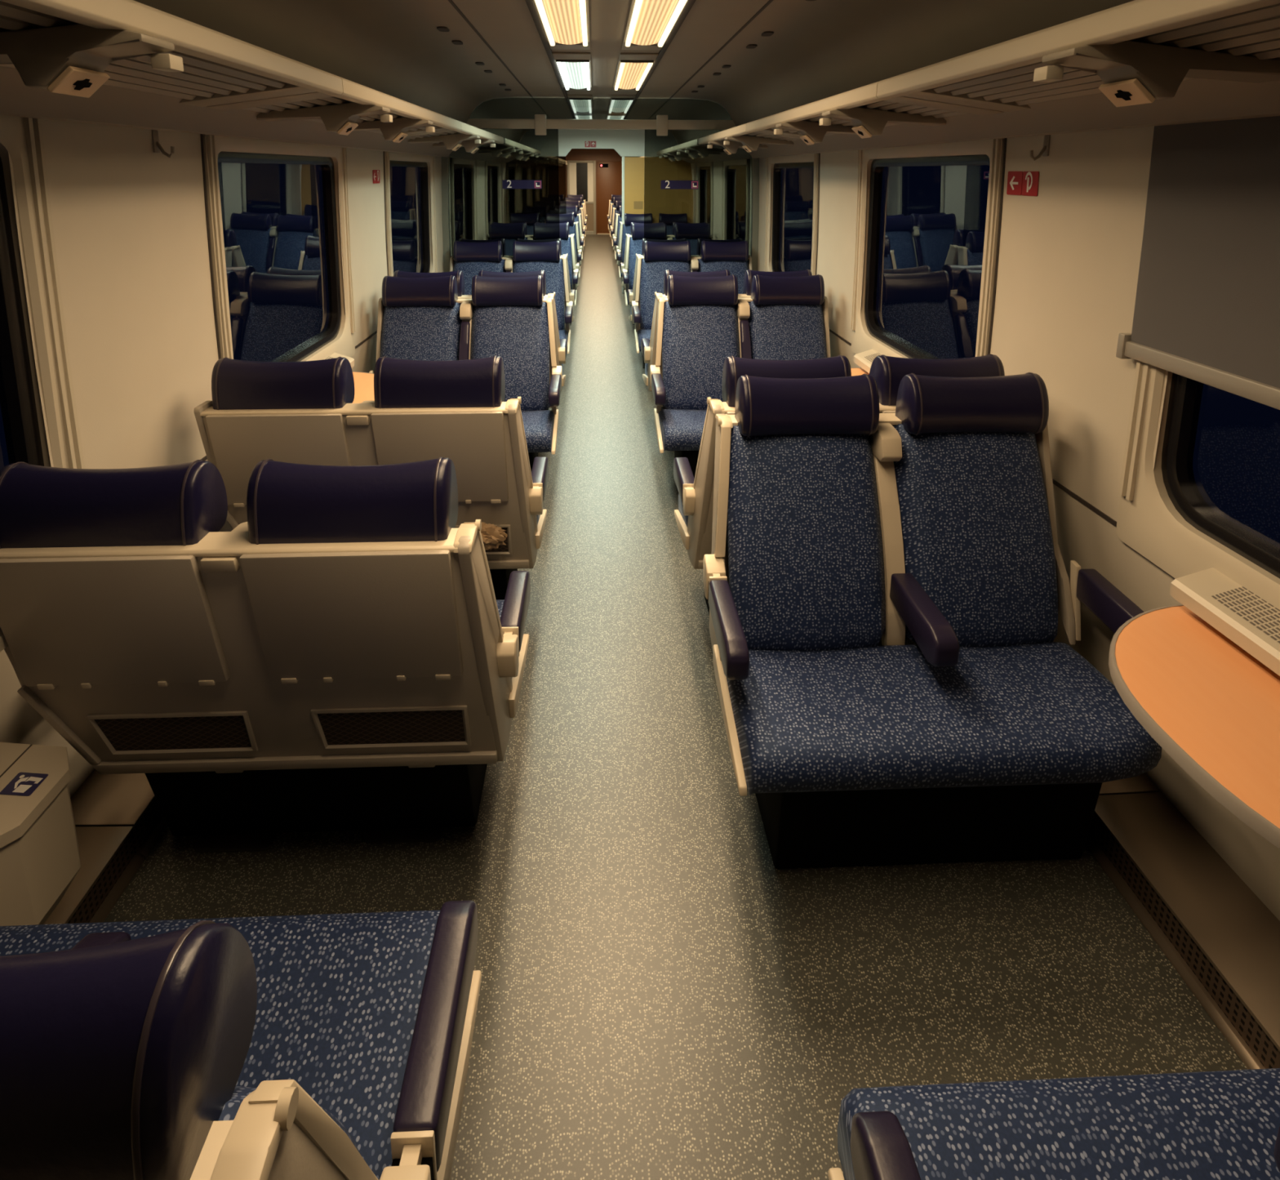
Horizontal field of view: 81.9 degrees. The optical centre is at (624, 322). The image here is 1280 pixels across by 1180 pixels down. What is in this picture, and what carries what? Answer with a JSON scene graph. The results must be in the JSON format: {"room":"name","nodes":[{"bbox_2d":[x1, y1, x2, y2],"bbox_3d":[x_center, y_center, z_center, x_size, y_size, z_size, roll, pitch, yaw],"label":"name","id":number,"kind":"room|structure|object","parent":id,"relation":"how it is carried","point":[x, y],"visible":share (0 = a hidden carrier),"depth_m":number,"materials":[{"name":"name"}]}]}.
{"room":"transit interior","nodes":[
{"label":"transit interior","id":0,"kind":"room"},
{"bbox_2d":[0,119,444,797],"bbox_3d":[-1.758,-1.194,9.287,0.220,2.100,23.200,0,12,-2],"label":"wall","id":1,"kind":"structure","parent":0,"point":[129,221],"depth_m":2.10,"materials":[{"name":"plastic"}]},
{"bbox_2d":[0,742,80,925],"bbox_3d":[-1.308,1.116,1.528,0.248,0.353,0.264,0,12,-2],"label":"waste bin","id":2,"kind":"object","parent":1,"relation":"attached to","point":[40,855],"visible":0.95,"depth_m":1.52,"materials":[{"name":"plastic"}]},
{"bbox_2d":[0,115,84,652],"bbox_3d":[-1.340,0.204,1.125,0.174,1.100,1.414,0,12,-2],"label":"window","id":3,"kind":"structure","parent":1,"relation":"in","point":[24,430],"depth_m":1.71,"materials":[{"name":"beige"}]},
{"bbox_2d":[151,129,174,157],"bbox_3d":[-1.356,-0.526,2.172,0.056,0.080,0.028,0,12,-2],"label":"coat hook","id":4,"kind":"object","parent":1,"relation":"attached to","point":[157,147],"visible":0.99,"depth_m":2.17,"materials":[{"name":"silver metal"}]},
{"bbox_2d":[0,66,452,156],"bbox_3d":[-1.595,-2.053,9.117,0.160,0.128,23.180,0,12,-2],"label":"trim","id":5,"kind":"structure","parent":1,"relation":"attached to","point":[111,105],"depth_m":2.07,"materials":[{"name":"beige"}]},
{"bbox_2d":[200,133,355,367],"bbox_3d":[-1.425,-0.224,3.216,0.174,1.100,1.414,0,12,-2],"label":"window","id":6,"kind":"structure","parent":1,"relation":"in","point":[337,340],"depth_m":3.41,"materials":[{"name":"beige"}]},
{"bbox_2d":[352,371,374,403],"bbox_3d":[-1.248,0.447,3.330,0.437,0.241,0.844,0,12,-2],"label":"table","id":7,"kind":"object","parent":1,"relation":"attached to","point":[363,381],"visible":0.1,"depth_m":3.45,"materials":[{"name":"laminate"}]},
{"bbox_2d":[355,330,377,348],"bbox_3d":[-1.486,0.068,4.364,0.006,0.012,0.716,0,12,-2],"label":"trim","id":8,"kind":"structure","parent":1,"relation":"attached to","point":[375,332],"depth_m":4.21,"materials":[{"name":"grey"}]},
{"bbox_2d":[373,169,379,183],"bbox_3d":[-1.473,-0.865,4.375,0.006,0.078,0.137,0,12,-2],"label":"sign","id":9,"kind":"object","parent":1,"relation":"attached to","point":[375,172],"visible":1,"depth_m":4.37,"materials":[{"name":"red"}]},
{"bbox_2d":[383,151,438,276],"bbox_3d":[-1.510,-0.653,5.307,0.174,1.100,1.414,0,12,-2],"label":"window","id":10,"kind":"structure","parent":1,"relation":"in","point":[424,162],"depth_m":5.81,"materials":[{"name":"beige"}]},
{"bbox_2d":[558,148,622,234],"bbox_3d":[-0.783,-3.682,20.698,2.960,2.400,0.060,0,12,-2],"label":"wall","id":11,"kind":"structure","parent":0,"point":[581,154],"depth_m":20.47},
{"bbox_2d":[566,160,595,234],"bbox_3d":[-1.211,-3.491,20.658,0.800,2.040,0.060,0,12,-2],"label":"door","id":12,"kind":"structure","parent":11,"relation":"in","point":[581,175],"depth_m":20.58,"materials":[{"name":"beige"}]},
{"bbox_2d":[596,160,622,234],"bbox_3d":[-0.392,-3.486,20.696,0.780,2.019,0.046,0,12,-2],"label":"door","id":13,"kind":"structure","parent":11,"relation":"in","point":[609,180],"depth_m":20.64,"materials":[{"name":"brown"}]},
{"bbox_2d":[599,163,608,167],"bbox_3d":[-0.584,-4.358,20.490,0.240,0.100,0.030,0,12,-2],"label":"lamp","id":14,"kind":"object","parent":13,"relation":"attached to","point":[601,165],"visible":1,"depth_m":20.49,"materials":[{"name":"red"}]},
{"bbox_2d":[133,0,1133,149],"bbox_3d":[-0.316,-2.279,9.123,2.652,0.480,23.200,0,12,-2],"label":"ceiling","id":15,"kind":"structure","parent":0,"point":[757,60],"depth_m":3.14,"materials":[{"name":"laminate"}]},
{"bbox_2d":[0,0,342,106],"bbox_3d":[-1.020,-0.453,1.190,0.462,0.152,2.132,0,12,-2],"label":"luggage rack","id":16,"kind":"object","parent":15,"relation":"attached to","point":[72,47],"visible":0.97,"depth_m":1.29,"materials":[{"name":"beige"}]},
{"bbox_2d":[205,76,462,142],"bbox_3d":[-1.104,-0.872,3.232,0.462,0.152,2.034,0,12,-2],"label":"luggage rack","id":17,"kind":"object","parent":15,"relation":"attached to","point":[359,107],"visible":0.89,"depth_m":2.59,"materials":[{"name":"beige"}]},
{"bbox_2d":[436,26,448,31],"bbox_3d":[-0.791,-1.278,3.210,0.044,0.010,0.090,0,12,-2],"label":"outlet","id":18,"kind":"object","parent":15,"relation":"attached to","point":[442,28],"depth_m":3.19,"materials":[{"name":"grey"}]},
{"bbox_2d":[404,121,504,153],"bbox_3d":[-1.185,-1.278,5.216,0.462,0.152,2.011,0,12,-2],"label":"luggage rack","id":19,"kind":"object","parent":15,"relation":"attached to","point":[470,137],"visible":0.83,"depth_m":4.68,"materials":[{"name":"beige"}]},
{"bbox_2d":[451,40,462,44],"bbox_3d":[-0.804,-1.346,3.543,0.044,0.010,0.090,0,12,-2],"label":"outlet","id":20,"kind":"object","parent":15,"relation":"attached to","point":[453,42],"depth_m":3.53,"materials":[{"name":"grey"}]},
{"bbox_2d":[533,0,590,49],"bbox_3d":[-0.238,-1.190,2.842,0.200,0.029,1.780,0,12,-2],"label":"recessed light","id":21,"kind":"object","parent":15,"relation":"in","point":[565,23],"visible":1,"depth_m":2.99,"materials":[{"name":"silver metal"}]},
{"bbox_2d":[543,0,582,44],"bbox_3d":[-0.238,-1.188,2.842,0.124,0.010,1.340,0,12,-2],"label":"diffuser","id":22,"kind":"object","parent":21,"relation":"attached to","point":[562,19],"depth_m":2.96,"materials":[{"name":"white"}]},
{"bbox_2d":[552,52,591,90],"bbox_3d":[-0.316,-1.578,4.736,0.200,0.029,1.780,0,12,-2],"label":"recessed light","id":23,"kind":"object","parent":15,"relation":"in","point":[574,68],"visible":1,"depth_m":4.38,"materials":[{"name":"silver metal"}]},
{"bbox_2d":[561,62,586,88],"bbox_3d":[-0.316,-1.577,4.736,0.124,0.010,1.340,0,12,-2],"label":"diffuser","id":24,"kind":"object","parent":23,"relation":"attached to","point":[573,73],"depth_m":4.63,"materials":[{"name":"grey"}]},
{"bbox_2d":[567,94,591,97],"bbox_3d":[-0.403,-2.017,6.875,0.200,0.029,1.780,0,12,-2],"label":"recessed light","id":25,"kind":"object","parent":15,"relation":"in","point":[568,95],"visible":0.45,"depth_m":6.01,"materials":[{"name":"silver metal"}]},
{"bbox_2d":[610,94,635,97],"bbox_3d":[-0.047,-2.018,6.889,0.200,0.029,1.780,0,12,-2],"label":"recessed light","id":26,"kind":"object","parent":15,"relation":"in","point":[612,95],"visible":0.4,"depth_m":6.04,"materials":[{"name":"silver metal"}]},
{"bbox_2d":[612,53,657,90],"bbox_3d":[0.040,-1.580,4.750,0.200,0.029,1.780,0,12,-2],"label":"recessed light","id":27,"kind":"object","parent":15,"relation":"in","point":[633,68],"visible":1,"depth_m":4.39,"materials":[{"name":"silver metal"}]},
{"bbox_2d":[617,62,647,88],"bbox_3d":[0.040,-1.579,4.750,0.124,0.010,1.340,0,12,-2],"label":"diffuser","id":28,"kind":"object","parent":27,"relation":"attached to","point":[631,75],"depth_m":4.63,"materials":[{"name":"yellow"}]},
{"bbox_2d":[621,0,688,49],"bbox_3d":[0.117,-1.192,2.856,0.200,0.029,1.780,0,12,-2],"label":"recessed light","id":29,"kind":"object","parent":15,"relation":"in","point":[650,23],"visible":1,"depth_m":2.99,"materials":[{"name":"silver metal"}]},
{"bbox_2d":[631,0,677,44],"bbox_3d":[0.117,-1.190,2.856,0.124,0.010,1.340,0,12,-2],"label":"diffuser","id":30,"kind":"object","parent":29,"relation":"attached to","point":[654,20],"depth_m":2.96,"materials":[{"name":"white"}]},
{"bbox_2d":[697,123,801,155],"bbox_3d":[0.872,-1.289,5.298,0.462,0.152,2.011,0,12,-2],"label":"luggage rack","id":31,"kind":"object","parent":15,"relation":"attached to","point":[731,139],"visible":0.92,"depth_m":4.81,"materials":[{"name":"beige"}]},
{"bbox_2d":[746,44,757,48],"bbox_3d":[0.623,-1.359,3.629,0.044,0.010,0.090,0,12,-2],"label":"outlet","id":32,"kind":"object","parent":15,"relation":"attached to","point":[748,46],"depth_m":3.60,"materials":[{"name":"grey"}]},
{"bbox_2d":[761,31,773,36],"bbox_3d":[0.637,-1.291,3.296,0.044,0.010,0.090,0,12,-2],"label":"outlet","id":33,"kind":"object","parent":15,"relation":"attached to","point":[765,33],"depth_m":3.28,"materials":[{"name":"grey"}]},
{"bbox_2d":[745,80,1004,145],"bbox_3d":[0.953,-0.882,3.314,0.462,0.152,2.034,0,12,-2],"label":"luggage rack","id":34,"kind":"object","parent":15,"relation":"attached to","point":[859,111],"visible":0.87,"depth_m":2.72,"materials":[{"name":"beige"}]},
{"bbox_2d":[876,0,1279,111],"bbox_3d":[1.036,-0.463,1.271,0.462,0.152,2.132,0,12,-2],"label":"luggage rack","id":35,"kind":"object","parent":15,"relation":"attached to","point":[1134,52],"visible":0.98,"depth_m":1.34,"materials":[{"name":"beige"}]},
{"bbox_2d":[104,234,1248,1179],"bbox_3d":[-0.322,-0.143,9.561,3.000,0.060,23.400,0,12,-2],"label":"floor","id":36,"kind":"structure","parent":0,"point":[660,998],"depth_m":1.77,"materials":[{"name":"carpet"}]},
{"bbox_2d":[43,826,144,924],"bbox_3d":[-1.283,1.717,0.039,0.232,0.112,3.790,0,12,-2],"label":"heater cover","id":37,"kind":"object","parent":36,"relation":"on","point":[108,860],"visible":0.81,"depth_m":1.80,"materials":[{"name":"metal"}]},
{"bbox_2d":[67,832,134,923],"bbox_3d":[-1.200,1.716,0.042,0.020,0.078,3.790,0,12,-2],"label":"grille","id":38,"kind":"object","parent":37,"relation":"attached to","point":[99,882],"depth_m":1.78,"materials":[{"name":"metal"}]},
{"bbox_2d":[70,768,167,857],"bbox_3d":[-1.414,1.060,3.247,0.232,0.112,2.755,0,12,-2],"label":"heater cover","id":39,"kind":"object","parent":36,"relation":"on","point":[126,799],"visible":0.29,"depth_m":1.96,"materials":[{"name":"metal"}]},
{"bbox_2d":[131,797,162,853],"bbox_3d":[-1.331,1.058,3.250,0.020,0.078,2.755,0,12,-2],"label":"grille","id":40,"kind":"object","parent":39,"relation":"attached to","point":[146,812],"depth_m":1.95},
{"bbox_2d":[0,900,481,1179],"bbox_3d":[-0.775,0.997,0.929,1.100,1.169,0.760,0,12,-2],"label":"seat","id":41,"kind":"object","parent":36,"relation":"on","point":[328,1046],"visible":1,"depth_m":0.61,"materials":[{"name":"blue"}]},
{"bbox_2d":[0,456,530,835],"bbox_3d":[-0.815,0.800,1.892,1.100,1.169,0.760,0,12,-2],"label":"seat","id":42,"kind":"object","parent":36,"relation":"on","point":[345,655],"visible":1,"depth_m":1.53,"materials":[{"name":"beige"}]},
{"bbox_2d":[496,599,512,677],"bbox_3d":[-0.810,0.949,2.091,1.000,0.130,0.430,0,12,-2],"label":"seat cushion","id":43,"kind":"object","parent":42,"relation":"on","point":[500,602],"depth_m":2.24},
{"bbox_2d":[193,355,548,599],"bbox_3d":[-0.849,0.626,2.737,1.100,1.169,0.760,0,12,-2],"label":"seat","id":44,"kind":"object","parent":36,"relation":"on","point":[304,412],"visible":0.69,"depth_m":2.32,"materials":[{"name":"beige plastic"}]},
{"bbox_2d":[480,521,507,550],"bbox_3d":[-0.475,0.710,2.437,0.169,0.104,0.065,0,12,-2],"label":"crumpled paper","id":45,"kind":"object","parent":44,"relation":"in","point":[492,535],"visible":0.44,"depth_m":2.42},
{"bbox_2d":[368,275,562,471],"bbox_3d":[-0.903,0.358,4.047,1.100,1.169,0.760,0,12,-2],"label":"seat","id":46,"kind":"object","parent":36,"relation":"on","point":[511,319],"visible":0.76,"depth_m":4.15,"materials":[{"name":"blue fabric"}]},
{"bbox_2d":[521,409,554,452],"bbox_3d":[-0.885,0.574,3.924,1.000,0.130,0.430,0,12,-2],"label":"seat cushion","id":47,"kind":"object","parent":46,"relation":"on","point":[539,424],"depth_m":3.79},
{"bbox_2d":[393,269,567,409],"bbox_3d":[-0.934,0.203,4.804,1.100,1.169,0.760,0,12,-2],"label":"seat","id":48,"kind":"object","parent":36,"relation":"on","point":[561,344],"visible":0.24,"depth_m":4.41,"materials":[{"name":"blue leather"}]},
{"bbox_2d":[449,240,573,353],"bbox_3d":[-0.988,-0.071,6.138,1.100,1.169,0.760,0,12,-2],"label":"seat","id":49,"kind":"object","parent":36,"relation":"on","point":[470,258],"visible":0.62,"depth_m":6.26,"materials":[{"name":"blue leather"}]},
{"bbox_2d":[558,329,568,339],"bbox_3d":[-0.970,0.145,6.015,1.000,0.130,0.430,0,12,-2],"label":"seat cushion","id":50,"kind":"object","parent":49,"relation":"on","point":[563,334],"depth_m":6.00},
{"bbox_2d":[560,238,575,324],"bbox_3d":[-1.019,-0.226,6.895,1.100,1.169,0.760,0,12,-2],"label":"seat","id":51,"kind":"object","parent":36,"relation":"on","point":[571,292],"visible":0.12,"depth_m":6.68,"materials":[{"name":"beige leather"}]},
{"bbox_2d":[560,223,578,306],"bbox_3d":[-1.073,-0.499,8.229,1.100,1.169,0.760,0,12,-2],"label":"seat","id":52,"kind":"object","parent":36,"relation":"on","point":[566,241],"visible":0.18,"depth_m":8.36,"materials":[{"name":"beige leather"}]},
{"bbox_2d":[560,222,579,288],"bbox_3d":[-1.105,-0.655,8.986,1.100,1.169,0.760,0,12,-2],"label":"seat","id":53,"kind":"object","parent":36,"relation":"on","point":[577,264],"visible":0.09,"depth_m":8.79,"materials":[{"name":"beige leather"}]},
{"bbox_2d":[559,213,582,277],"bbox_3d":[-1.159,-0.928,10.320,1.100,1.169,0.760,0,12,-2],"label":"seat","id":54,"kind":"object","parent":36,"relation":"on","point":[573,227],"visible":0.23,"depth_m":10.46,"materials":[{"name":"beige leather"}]},
{"bbox_2d":[566,212,582,266],"bbox_3d":[-1.190,-1.083,11.077,1.100,1.169,0.760,0,12,-2],"label":"seat","id":55,"kind":"object","parent":36,"relation":"on","point":[580,246],"visible":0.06,"depth_m":10.90,"materials":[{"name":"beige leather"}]},
{"bbox_2d":[566,205,583,259],"bbox_3d":[-1.244,-1.357,12.410,1.100,1.169,0.760,0,12,-2],"label":"seat","id":56,"kind":"object","parent":36,"relation":"on","point":[569,209],"visible":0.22,"depth_m":12.55,"materials":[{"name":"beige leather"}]},
{"bbox_2d":[566,200,585,246],"bbox_3d":[-1.330,-1.786,14.501,1.100,1.169,0.760,0,12,-2],"label":"seat","id":57,"kind":"object","parent":36,"relation":"on","point":[568,203],"visible":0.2,"depth_m":14.64,"materials":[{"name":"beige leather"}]},
{"bbox_2d":[566,197,586,235],"bbox_3d":[-1.415,-2.214,16.592,1.100,1.169,0.760,0,12,-2],"label":"seat","id":58,"kind":"object","parent":36,"relation":"on","point":[569,199],"visible":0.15,"depth_m":16.73,"materials":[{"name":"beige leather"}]},
{"bbox_2d":[567,194,587,229],"bbox_3d":[-1.501,-2.643,18.683,1.100,1.169,0.760,0,12,-2],"label":"seat","id":59,"kind":"object","parent":36,"relation":"on","point":[568,195],"visible":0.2,"depth_m":18.81,"materials":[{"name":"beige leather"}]},
{"bbox_2d":[441,97,759,368],"bbox_3d":[-0.200,-0.730,6.423,2.938,2.350,0.072,0,12,-2],"label":"glazing","id":60,"kind":"object","parent":36,"relation":"on","point":[476,207],"visible":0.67,"depth_m":6.31,"materials":[{"name":"clear glass"}]},
{"bbox_2d":[502,179,542,188],"bbox_3d":[-0.878,-1.180,6.302,0.335,0.074,0.003,0,12,-2],"label":"sticker","id":61,"kind":"object","parent":60,"relation":"attached to","point":[507,184],"visible":1,"depth_m":6.30,"materials":[{"name":"blue"}]},
{"bbox_2d":[660,180,698,189],"bbox_3d":[0.472,-1.187,6.356,0.327,0.074,0.003,0,12,-2],"label":"sticker","id":62,"kind":"object","parent":60,"relation":"attached to","point":[664,184],"visible":1,"depth_m":6.36,"materials":[{"name":"blue"}]},
{"bbox_2d":[558,128,644,293],"bbox_3d":[-0.371,-1.579,10.613,2.904,2.330,0.040,0,12,-2],"label":"bulkhead","id":63,"kind":"object","parent":36,"relation":"on","point":[629,144],"visible":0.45,"depth_m":10.44,"materials":[{"name":"white"}]},
{"bbox_2d":[584,141,595,146],"bbox_3d":[-0.485,-2.512,10.394,0.157,0.084,0.003,0,12,-2],"label":"exit sign","id":64,"kind":"object","parent":63,"relation":"attached to","point":[587,144],"visible":1,"depth_m":10.39,"materials":[{"name":"red"}]},
{"bbox_2d":[607,194,622,229],"bbox_3d":[0.102,-2.651,18.747,1.100,1.169,0.760,0,12,-2],"label":"seat","id":65,"kind":"object","parent":36,"relation":"on","point":[612,195],"visible":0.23,"depth_m":18.85,"materials":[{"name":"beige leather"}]},
{"bbox_2d":[608,197,622,236],"bbox_3d":[0.188,-2.222,16.656,1.100,1.169,0.760,0,12,-2],"label":"seat","id":66,"kind":"object","parent":36,"relation":"on","point":[613,205],"visible":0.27,"depth_m":16.77,"materials":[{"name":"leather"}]},
{"bbox_2d":[610,200,622,246],"bbox_3d":[0.273,-1.794,14.565,1.100,1.169,0.760,0,12,-2],"label":"seat","id":67,"kind":"object","parent":36,"relation":"on","point":[618,203],"visible":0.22,"depth_m":14.67,"materials":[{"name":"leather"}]},
{"bbox_2d":[612,205,622,250],"bbox_3d":[0.327,-1.520,13.231,1.100,1.169,0.760,0,12,-2],"label":"seat","id":68,"kind":"object","parent":36,"relation":"on","point":[614,247],"visible":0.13,"depth_m":12.97,"materials":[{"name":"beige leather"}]},
{"bbox_2d":[613,205,622,259],"bbox_3d":[0.358,-1.365,12.474,1.100,1.169,0.760,0,12,-2],"label":"seat","id":69,"kind":"object","parent":36,"relation":"on","point":[619,217],"visible":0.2,"depth_m":12.57,"materials":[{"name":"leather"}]},
{"bbox_2d":[615,221,622,266],"bbox_3d":[0.413,-1.092,11.140,1.100,1.169,0.760,0,12,-2],"label":"seat","id":70,"kind":"object","parent":36,"relation":"on","point":[618,246],"visible":0.08,"depth_m":10.93,"materials":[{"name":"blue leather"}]},
{"bbox_2d":[617,213,644,277],"bbox_3d":[0.444,-0.936,10.383,1.100,1.169,0.760,0,12,-2],"label":"seat","id":71,"kind":"object","parent":36,"relation":"on","point":[625,228],"visible":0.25,"depth_m":10.49,"materials":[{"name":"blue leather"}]},
{"bbox_2d":[620,222,644,306],"bbox_3d":[0.498,-0.663,9.050,1.100,1.169,0.760,0,12,-2],"label":"seat","id":72,"kind":"object","parent":36,"relation":"on","point":[622,264],"visible":0.09,"depth_m":8.78,"materials":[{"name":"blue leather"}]},
{"bbox_2d":[622,223,644,305],"bbox_3d":[0.529,-0.508,8.293,1.100,1.169,0.760,0,12,-2],"label":"seat","id":73,"kind":"object","parent":36,"relation":"on","point":[634,242],"visible":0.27,"depth_m":8.39,"materials":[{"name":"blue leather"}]},
{"bbox_2d":[627,238,644,356],"bbox_3d":[0.584,-0.234,6.959,1.100,1.169,0.760,0,12,-2],"label":"seat","id":74,"kind":"object","parent":36,"relation":"on","point":[631,292],"visible":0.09,"depth_m":6.71,"materials":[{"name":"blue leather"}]},
{"bbox_2d":[631,240,751,353],"bbox_3d":[0.615,-0.079,6.202,1.100,1.169,0.760,0,12,-2],"label":"seat","id":75,"kind":"object","parent":36,"relation":"on","point":[658,257],"visible":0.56,"depth_m":6.32,"materials":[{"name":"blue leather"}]},
{"bbox_2d":[636,328,651,351],"bbox_3d":[0.609,0.137,6.077,1.000,0.130,0.430,0,12,-2],"label":"seat cushion","id":76,"kind":"object","parent":75,"relation":"on","point":[641,333],"depth_m":5.98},
{"bbox_2d":[640,269,812,408],"bbox_3d":[0.669,0.194,4.868,1.100,1.169,0.760,0,12,-2],"label":"seat","id":77,"kind":"object","parent":36,"relation":"on","point":[648,347],"visible":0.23,"depth_m":4.47,"materials":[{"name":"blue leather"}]},
{"bbox_2d":[644,363,648,375],"bbox_3d":[0.650,0.344,5.066,1.000,0.130,0.430,0,12,-2],"label":"seat cushion","id":78,"kind":"object","parent":77,"relation":"on","point":[646,364],"depth_m":5.09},
{"bbox_2d":[649,274,830,493],"bbox_3d":[0.700,0.349,4.111,1.100,1.169,0.760,0,12,-2],"label":"seat","id":79,"kind":"object","parent":36,"relation":"on","point":[702,322],"visible":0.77,"depth_m":4.21,"materials":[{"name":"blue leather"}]},
{"bbox_2d":[658,408,706,450],"bbox_3d":[0.694,0.566,3.987,1.000,0.130,0.430,0,12,-2],"label":"seat cushion","id":80,"kind":"object","parent":79,"relation":"on","point":[679,429],"depth_m":3.81,"materials":[{"name":"fabric"}]},
{"bbox_2d":[673,353,1004,613],"bbox_3d":[0.754,0.623,2.777,1.100,1.169,0.760,0,12,-2],"label":"seat","id":81,"kind":"object","parent":36,"relation":"on","point":[694,514],"visible":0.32,"depth_m":2.38,"materials":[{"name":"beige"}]},
{"bbox_2d":[678,493,688,526],"bbox_3d":[0.735,0.773,2.975,1.000,0.130,0.430,0,12,-2],"label":"seat cushion","id":82,"kind":"object","parent":81,"relation":"on","point":[683,519],"depth_m":2.99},
{"bbox_2d":[702,372,1161,868],"bbox_3d":[0.785,0.778,2.020,1.100,1.169,0.760,0,12,-2],"label":"seat","id":83,"kind":"object","parent":36,"relation":"on","point":[841,525],"visible":0.98,"depth_m":2.05,"materials":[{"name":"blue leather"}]},
{"bbox_2d":[726,641,1161,795],"bbox_3d":[0.779,0.994,1.896,1.000,0.130,0.430,0,12,-2],"label":"seat cushion","id":84,"kind":"object","parent":83,"relation":"on","point":[806,716],"depth_m":1.78,"materials":[{"name":"fabric"}]},
{"bbox_2d":[827,1067,1279,1179],"bbox_3d":[0.839,1.047,0.709,1.100,1.169,0.760,0,12,-2],"label":"seat","id":85,"kind":"object","parent":36,"relation":"on","point":[1221,1124],"visible":1,"depth_m":1.01,"materials":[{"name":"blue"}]},
{"bbox_2d":[1098,773,1159,795],"bbox_3d":[1.280,1.046,3.354,0.232,0.112,2.755,0,12,-2],"label":"heater cover","id":86,"kind":"object","parent":36,"relation":"on","point":[1141,783],"visible":0.12,"depth_m":2.01,"materials":[{"name":"metal"}]},
{"bbox_2d":[1084,791,1279,1069],"bbox_3d":[1.411,1.704,0.146,0.232,0.112,3.790,0,12,-2],"label":"heater cover","id":87,"kind":"object","parent":36,"relation":"on","point":[1223,941],"visible":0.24,"depth_m":1.69,"materials":[{"name":"metal"}]},
{"bbox_2d":[757,125,1279,920],"bbox_3d":[1.120,-1.208,9.401,0.220,2.100,23.200,0,12,-2],"label":"wall","id":88,"kind":"structure","parent":0,"point":[1069,256],"depth_m":2.17,"materials":[{"name":"plastic"}]},
{"bbox_2d":[764,152,820,275],"bbox_3d":[1.195,-0.667,5.415,0.174,1.100,1.414,0,12,-2],"label":"window","id":89,"kind":"structure","parent":88,"relation":"in","point":[774,165],"depth_m":5.92,"materials":[{"name":"beige"}]},
{"bbox_2d":[829,328,851,346],"bbox_3d":[1.254,0.054,4.474,0.006,0.012,0.716,0,12,-2],"label":"trim","id":90,"kind":"structure","parent":88,"relation":"attached to","point":[830,331],"depth_m":4.31,"materials":[{"name":"grey"}]},
{"bbox_2d":[850,367,869,375],"bbox_3d":[1.103,0.434,3.424,0.437,0.241,0.844,0,12,-2],"label":"table","id":91,"kind":"object","parent":88,"relation":"attached to","point":[855,371],"visible":0.06,"depth_m":3.73,"materials":[{"name":"laminate"}]},
{"bbox_2d":[850,137,1006,373],"bbox_3d":[1.281,-0.238,3.324,0.174,1.100,1.414,0,12,-2],"label":"window","id":92,"kind":"structure","parent":88,"relation":"in","point":[869,340],"depth_m":3.52,"materials":[{"name":"beige"}]},
{"bbox_2d":[864,352,881,362],"bbox_3d":[1.252,0.223,3.419,0.070,0.022,0.604,0,12,-2],"label":"vent grille","id":93,"kind":"object","parent":92,"relation":"attached to","point":[869,357],"depth_m":3.68,"materials":[{"name":"grey"}]},
{"bbox_2d":[748,78,1279,158],"bbox_3d":[0.963,-2.066,9.219,0.160,0.128,23.180,0,12,-2],"label":"trim","id":94,"kind":"structure","parent":88,"relation":"attached to","point":[1195,100],"depth_m":2.02,"materials":[{"name":"beige"}]},
{"bbox_2d":[1006,171,1039,195],"bbox_3d":[1.313,-0.460,2.439,0.006,0.078,0.178,0,12,-2],"label":"sign","id":95,"kind":"object","parent":88,"relation":"attached to","point":[1019,183],"visible":1,"depth_m":2.43,"materials":[{"name":"red"}]},
{"bbox_2d":[1029,134,1050,160],"bbox_3d":[1.291,-0.544,2.301,0.056,0.080,0.028,0,12,-2],"label":"coat hook","id":96,"kind":"object","parent":88,"relation":"attached to","point":[1045,150],"visible":0.98,"depth_m":2.30,"materials":[{"name":"silver metal"}]},
{"bbox_2d":[1052,478,1116,525],"bbox_3d":[1.339,0.482,2.383,0.006,0.012,0.716,0,12,-2],"label":"trim","id":97,"kind":"structure","parent":88,"relation":"attached to","point":[1086,504],"depth_m":2.15,"materials":[{"name":"grey"}]},
{"bbox_2d":[1108,604,1279,848],"bbox_3d":[1.188,0.862,1.339,0.437,0.241,0.844,0,12,-2],"label":"table","id":98,"kind":"object","parent":88,"relation":"attached to","point":[1211,704],"visible":0.99,"depth_m":1.41,"materials":[{"name":"laminate"}]},
{"bbox_2d":[1115,360,1279,675],"bbox_3d":[1.366,0.190,1.233,0.174,1.100,1.414,0,12,-2],"label":"window","id":99,"kind":"structure","parent":88,"relation":"in","point":[1227,575],"depth_m":1.82,"materials":[{"name":"beige"}]},
{"bbox_2d":[1211,586,1279,643],"bbox_3d":[1.338,0.651,1.328,0.070,0.022,0.604,0,12,-2],"label":"vent grille","id":100,"kind":"object","parent":99,"relation":"attached to","point":[1256,611],"depth_m":1.56,"materials":[{"name":"grey"}]},
{"bbox_2d":[1115,115,1279,409],"bbox_3d":[1.356,-0.038,1.111,0.036,0.600,1.634,0,12,-2],"label":"roller blind","id":101,"kind":"object","parent":88,"relation":"attached to","point":[1206,311],"visible":0.99,"depth_m":1.66,"materials":[{"name":"grey fabric"}]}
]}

